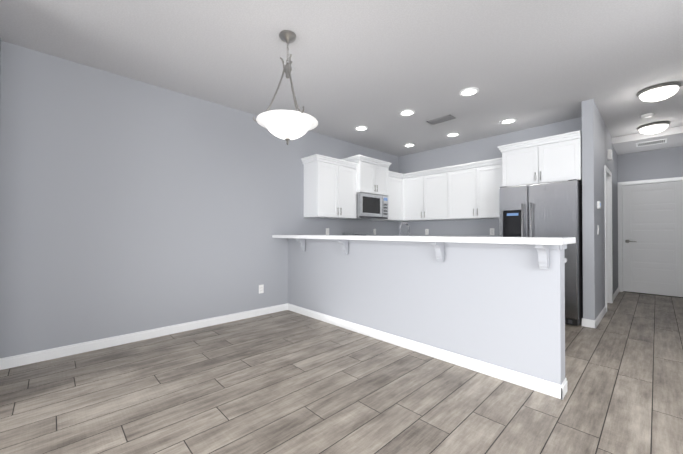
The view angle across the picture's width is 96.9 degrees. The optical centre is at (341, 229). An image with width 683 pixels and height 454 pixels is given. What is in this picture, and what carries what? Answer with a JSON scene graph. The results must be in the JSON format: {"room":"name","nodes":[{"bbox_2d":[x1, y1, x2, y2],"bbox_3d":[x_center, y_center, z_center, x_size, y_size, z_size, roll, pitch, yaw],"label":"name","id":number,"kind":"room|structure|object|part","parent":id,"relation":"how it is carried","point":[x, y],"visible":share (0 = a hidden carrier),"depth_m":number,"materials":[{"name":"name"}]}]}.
{"room":"kitchen","nodes":[
{"label":"kitchen","id":0,"kind":"room"},
{"bbox_2d":[0,38,0,108],"bbox_3d":[-2.590,-0.212,2.164,0.120,2.740,0.850,0,-1,-44],"label":"wall","id":1,"kind":"structure","parent":0,"point":[0,73],"depth_m":2.50,"materials":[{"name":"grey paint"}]},
{"bbox_2d":[0,358,3,369],"bbox_3d":[-2.531,1.111,2.188,0.013,0.095,0.820,0,-1,-44],"label":"baseboard","id":2,"kind":"structure","parent":1,"relation":"attached to","point":[1,359],"depth_m":2.51,"materials":[{"name":"white wood"}]},
{"bbox_2d":[0,41,398,357],"bbox_3d":[-0.858,-0.192,4.497,5.850,2.740,0.120,0,-1,-44],"label":"wall","id":3,"kind":"structure","parent":0,"point":[128,205],"depth_m":3.15,"materials":[{"name":"grey paint"}]},
{"bbox_2d":[4,303,287,368],"bbox_3d":[-1.817,1.122,3.471,2.820,0.095,0.016,0,-1,-44],"label":"baseboard","id":4,"kind":"structure","parent":3,"relation":"attached to","point":[48,354],"depth_m":3.10,"materials":[{"name":"white wood"}]},
{"bbox_2d":[259,284,263,293],"bbox_3d":[-1.104,0.815,4.161,0.072,0.116,0.008,0,-1,-44],"label":"outlet","id":5,"kind":"object","parent":3,"relation":"attached to","point":[261,288],"visible":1,"depth_m":4.16,"materials":[{"name":"white plastic"}]},
{"bbox_2d":[303,158,356,217],"bbox_3d":[-0.168,-0.617,4.835,0.828,0.855,0.349,0,-1,-44],"label":"upper cabinet","id":6,"kind":"object","parent":3,"relation":"attached to","point":[333,187],"depth_m":4.62,"materials":[{"name":"white wood"}]},
{"bbox_2d":[349,158,388,197],"bbox_3d":[0.433,-0.890,5.361,0.760,0.550,0.424,0,-1,-44],"label":"upper cabinet","id":7,"kind":"object","parent":3,"relation":"attached to","point":[372,177],"depth_m":5.15,"materials":[{"name":"white wood"}]},
{"bbox_2d":[355,192,387,219],"bbox_3d":[0.449,-0.404,5.340,0.752,0.414,0.467,0,-1,-44],"label":"over-the-range microwave","id":8,"kind":"object","parent":7,"relation":"attached to","point":[371,206],"visible":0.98,"depth_m":5.16,"materials":[{"name":"silver metal"}]},
{"bbox_2d":[375,174,404,220],"bbox_3d":[0.900,-0.608,5.833,0.567,0.855,0.386,0,-1,-44],"label":"upper cabinet","id":9,"kind":"object","parent":3,"relation":"attached to","point":[396,200],"depth_m":5.77,"materials":[{"name":"white wood"}]},
{"bbox_2d":[0,292,682,453],"bbox_3d":[1.412,1.189,2.256,10.920,0.060,6.580,0,-1,-44],"label":"floor","id":10,"kind":"structure","parent":0,"point":[286,382],"depth_m":2.09,"materials":[{"name":"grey wood"}]},
{"bbox_2d":[342,233,373,234],"bbox_3d":[0.532,0.617,5.244,0.754,1.135,0.706,0,-1,-44],"label":"range","id":11,"kind":"object","parent":10,"relation":"on","point":[357,233],"visible":0.08,"depth_m":5.41,"materials":[{"name":"silver metal"}]},
{"bbox_2d":[399,222,566,262],"bbox_3d":[0.667,0.539,3.632,0.638,1.262,3.210,0,-1,-44],"label":"cabinet","id":12,"kind":"object","parent":10,"relation":"on","point":[402,223],"visible":0.02,"depth_m":3.40,"materials":[{"name":"white"}]},
{"bbox_2d":[399,222,409,235],"bbox_3d":[0.730,0.082,3.420,0.209,0.350,0.105,0,-1,-44],"label":"faucet","id":13,"kind":"object","parent":12,"relation":"on","point":[402,223],"depth_m":3.43,"materials":[{"name":"silver metal"}]},
{"bbox_2d":[499,179,582,325],"bbox_3d":[2.756,0.286,4.152,0.847,1.777,0.875,0,-1,-44],"label":"fridge","id":14,"kind":"object","parent":10,"relation":"on","point":[553,209],"visible":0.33,"depth_m":3.78,"materials":[{"name":"grey metal"}]},
{"bbox_2d":[0,0,682,156],"bbox_3d":[1.412,-1.611,2.280,10.920,0.060,6.580,0,-1,-44],"label":"ceiling","id":15,"kind":"structure","parent":0,"point":[375,67],"depth_m":2.74,"materials":[{"name":"paint"}]},
{"bbox_2d":[253,30,317,144],"bbox_3d":[-0.424,-1.132,2.449,0.501,0.894,0.519,0,-1,-44],"label":"pendant light","id":16,"kind":"object","parent":15,"relation":"hanging from","point":[287,125],"visible":1,"depth_m":2.37,"materials":[{"name":"white glass"}]},
{"bbox_3d":[-0.437,-0.807,2.453,0.492,0.135,0.492,0,-1,-44],"label":"lamp shade","id":17,"kind":"part","parent":16,"relation":"part of","materials":[{"name":"white glass"}]},
{"bbox_2d":[354,126,367,130],"bbox_3d":[0.302,-1.554,4.636,0.210,0.011,0.210,0,-1,-44],"label":"recessed light","id":18,"kind":"object","parent":15,"relation":"in","point":[360,128],"visible":1,"depth_m":4.63,"materials":[{"name":"white"}]},
{"bbox_2d":[399,109,414,115],"bbox_3d":[0.876,-1.560,4.037,0.210,0.011,0.210,0,-1,-44],"label":"recessed light","id":19,"kind":"object","parent":15,"relation":"in","point":[408,112],"visible":1,"depth_m":4.02,"materials":[{"name":"white"}]},
{"bbox_2d":[404,143,414,146],"bbox_3d":[1.247,-1.547,5.543,0.210,0.011,0.210,0,-1,-44],"label":"recessed light","id":20,"kind":"object","parent":15,"relation":"in","point":[409,145],"visible":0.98,"depth_m":5.54,"materials":[{"name":"white"}]},
{"bbox_2d":[427,115,455,124],"bbox_3d":[1.412,-1.558,4.288,0.170,0.011,0.350,0,-1,-44],"label":"ceiling vent","id":21,"kind":"object","parent":15,"relation":"in","point":[441,119],"visible":0.98,"depth_m":4.27,"materials":[{"name":"grey metal"}]},
{"bbox_2d":[446,132,459,136],"bbox_3d":[1.821,-1.552,4.944,0.210,0.011,0.210,0,-1,-44],"label":"recessed light","id":22,"kind":"object","parent":15,"relation":"in","point":[454,134],"visible":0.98,"depth_m":4.92,"materials":[{"name":"white"}]},
{"bbox_2d":[459,87,478,95],"bbox_3d":[1.451,-1.565,3.438,0.210,0.011,0.210,0,-1,-44],"label":"recessed light","id":23,"kind":"object","parent":15,"relation":"in","point":[470,91],"visible":1,"depth_m":3.42,"materials":[{"name":"white"}]},
{"bbox_2d":[500,118,516,123],"bbox_3d":[2.396,-1.557,4.345,0.210,0.011,0.210,0,-1,-44],"label":"recessed light","id":24,"kind":"object","parent":15,"relation":"in","point":[509,121],"visible":0.98,"depth_m":4.34,"materials":[{"name":"white"}]},
{"bbox_2d":[640,113,654,117],"bbox_3d":[4.159,-1.547,4.110,0.136,0.035,0.136,0,-1,-44],"label":"smoke detector","id":25,"kind":"object","parent":15,"relation":"attached to","point":[648,115],"visible":1,"depth_m":4.08,"materials":[{"name":"white plastic"}]},
{"bbox_2d":[637,121,669,133],"bbox_3d":[4.663,-1.493,4.524,0.343,0.135,0.343,0,0,1],"label":"flush ceiling light","id":26,"kind":"object","parent":15,"relation":"attached to","point":[656,127],"depth_m":4.44,"materials":[{"name":"white glass"}]},
{"bbox_2d":[637,82,681,101],"bbox_3d":[3.543,-1.503,3.380,0.343,0.135,0.343,0,0,1],"label":"flush ceiling light","id":27,"kind":"object","parent":15,"relation":"attached to","point":[659,92],"depth_m":3.30,"materials":[{"name":"white glass"}]},
{"bbox_2d":[288,240,564,384],"bbox_3d":[0.411,0.638,3.326,0.150,1.060,3.315,0,-1,-44],"label":"wall","id":28,"kind":"structure","parent":0,"point":[501,307],"depth_m":2.64,"materials":[{"name":"grey paint"}]},
{"bbox_2d":[272,235,575,269],"bbox_3d":[0.349,0.174,3.228,0.460,0.223,3.373,0,-1,-44],"label":"bar","id":29,"kind":"object","parent":28,"relation":"on","point":[542,246],"visible":1,"depth_m":2.52,"materials":[{"name":"white stone"}]},
{"bbox_2d":[288,303,567,399],"bbox_3d":[0.357,1.120,3.262,0.013,0.095,3.328,0,-1,-44],"label":"baseboard","id":30,"kind":"structure","parent":28,"relation":"attached to","point":[552,389],"depth_m":2.62,"materials":[{"name":"white wood"}]},
{"bbox_2d":[399,117,581,235],"bbox_3d":[2.300,-0.185,5.343,0.120,2.740,3.270,0,-1,-44],"label":"wall","id":31,"kind":"structure","parent":0,"point":[487,148],"depth_m":5.36,"materials":[{"name":"grey paint"}]},
{"bbox_2d":[405,166,456,220],"bbox_3d":[1.624,-0.610,5.683,0.388,0.855,1.068,0,-1,-44],"label":"upper cabinet","id":32,"kind":"object","parent":31,"relation":"attached to","point":[429,195],"depth_m":5.49,"materials":[{"name":"white wood"}]},
{"bbox_2d":[453,162,500,219],"bbox_3d":[2.278,-0.615,5.029,0.349,0.855,1.018,0,-1,-44],"label":"upper cabinet","id":33,"kind":"object","parent":31,"relation":"attached to","point":[475,188],"depth_m":4.87,"materials":[{"name":"white wood"}]},
{"bbox_2d":[501,134,581,186],"bbox_3d":[2.845,-0.887,4.245,0.619,0.545,0.898,0,-1,-44],"label":"upper cabinet","id":34,"kind":"object","parent":31,"relation":"attached to","point":[551,160],"depth_m":3.99,"materials":[{"name":"white wood"}]},
{"bbox_2d":[582,99,617,319],"bbox_3d":[4.136,-0.190,4.763,3.215,2.740,0.110,0,-1,-44],"label":"wall","id":35,"kind":"structure","parent":0,"point":[593,158],"depth_m":3.69,"materials":[{"name":"grey paint"}]},
{"bbox_2d":[588,306,605,327],"bbox_3d":[3.384,1.126,3.959,1.058,0.095,0.033,0,-1,-44],"label":"baseboard","id":36,"kind":"structure","parent":35,"relation":"attached to","point":[591,323],"depth_m":3.67,"materials":[{"name":"white wood"}]},
{"bbox_2d":[597,201,600,208],"bbox_3d":[3.265,-0.313,3.833,0.120,0.090,0.025,0,-1,-44],"label":"thermostat","id":37,"kind":"object","parent":35,"relation":"attached to","point":[598,204],"visible":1,"depth_m":3.80,"materials":[{"name":"white plastic"}]},
{"bbox_2d":[604,165,612,311],"bbox_3d":[4.047,0.128,4.661,0.844,2.102,0.127,0,-1,-44],"label":"door frame","id":38,"kind":"structure","parent":35,"relation":"attached to","point":[608,241],"depth_m":4.87,"materials":[{"name":"white wood"}]},
{"bbox_2d":[608,149,611,159],"bbox_3d":[4.160,-1.161,4.684,0.160,0.140,0.046,0,-1,-44],"label":"door chime","id":39,"kind":"object","parent":35,"relation":"attached to","point":[609,154],"visible":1,"depth_m":4.63,"materials":[{"name":"white plastic"}]},
{"bbox_2d":[613,287,618,300],"bbox_3d":[4.866,1.138,5.366,1.310,0.095,0.013,0,-1,-44],"label":"baseboard","id":40,"kind":"structure","parent":35,"relation":"attached to","point":[616,292],"depth_m":5.33,"materials":[{"name":"white wood"}]},
{"bbox_2d":[612,126,682,154],"bbox_3d":[5.335,-1.504,5.079,1.059,0.104,1.108,0,-1,-44],"label":"ceiling","id":41,"kind":"structure","parent":0,"point":[625,144],"depth_m":5.01,"materials":[{"name":"paint"}]},
{"bbox_2d":[636,138,666,146],"bbox_3d":[5.162,-1.448,5.043,0.300,0.008,0.360,0,-1,-44],"label":"ceiling vent","id":42,"kind":"object","parent":41,"relation":"in","point":[653,142],"visible":0.96,"depth_m":5.02,"materials":[{"name":"white metal"}]},
{"bbox_2d":[617,146,682,261],"bbox_3d":[5.720,-0.183,5.520,0.120,2.740,1.230,0,-1,-44],"label":"wall","id":43,"kind":"structure","parent":0,"point":[655,164],"depth_m":5.51,"materials":[{"name":"grey paint"}]},
{"bbox_2d":[618,177,682,291],"bbox_3d":[5.691,0.136,5.530,0.142,2.102,0.934,0,-1,-44],"label":"door frame","id":44,"kind":"structure","parent":43,"relation":"attached to","point":[620,240],"depth_m":5.79,"materials":[{"name":"white wood"}]},
{"bbox_2d":[622,181,682,297],"bbox_3d":[5.671,0.169,5.505,0.100,2.033,0.811,0,-1,-44],"label":"door","id":45,"kind":"structure","parent":43,"relation":"in","point":[653,228],"depth_m":5.51,"materials":[{"name":"white wood"}]},
{"bbox_3d":[5.671,0.264,5.504,0.100,1.844,0.811,0,-1,-44],"label":"far door hardware","id":46,"kind":"part","parent":45,"relation":"part of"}
]}

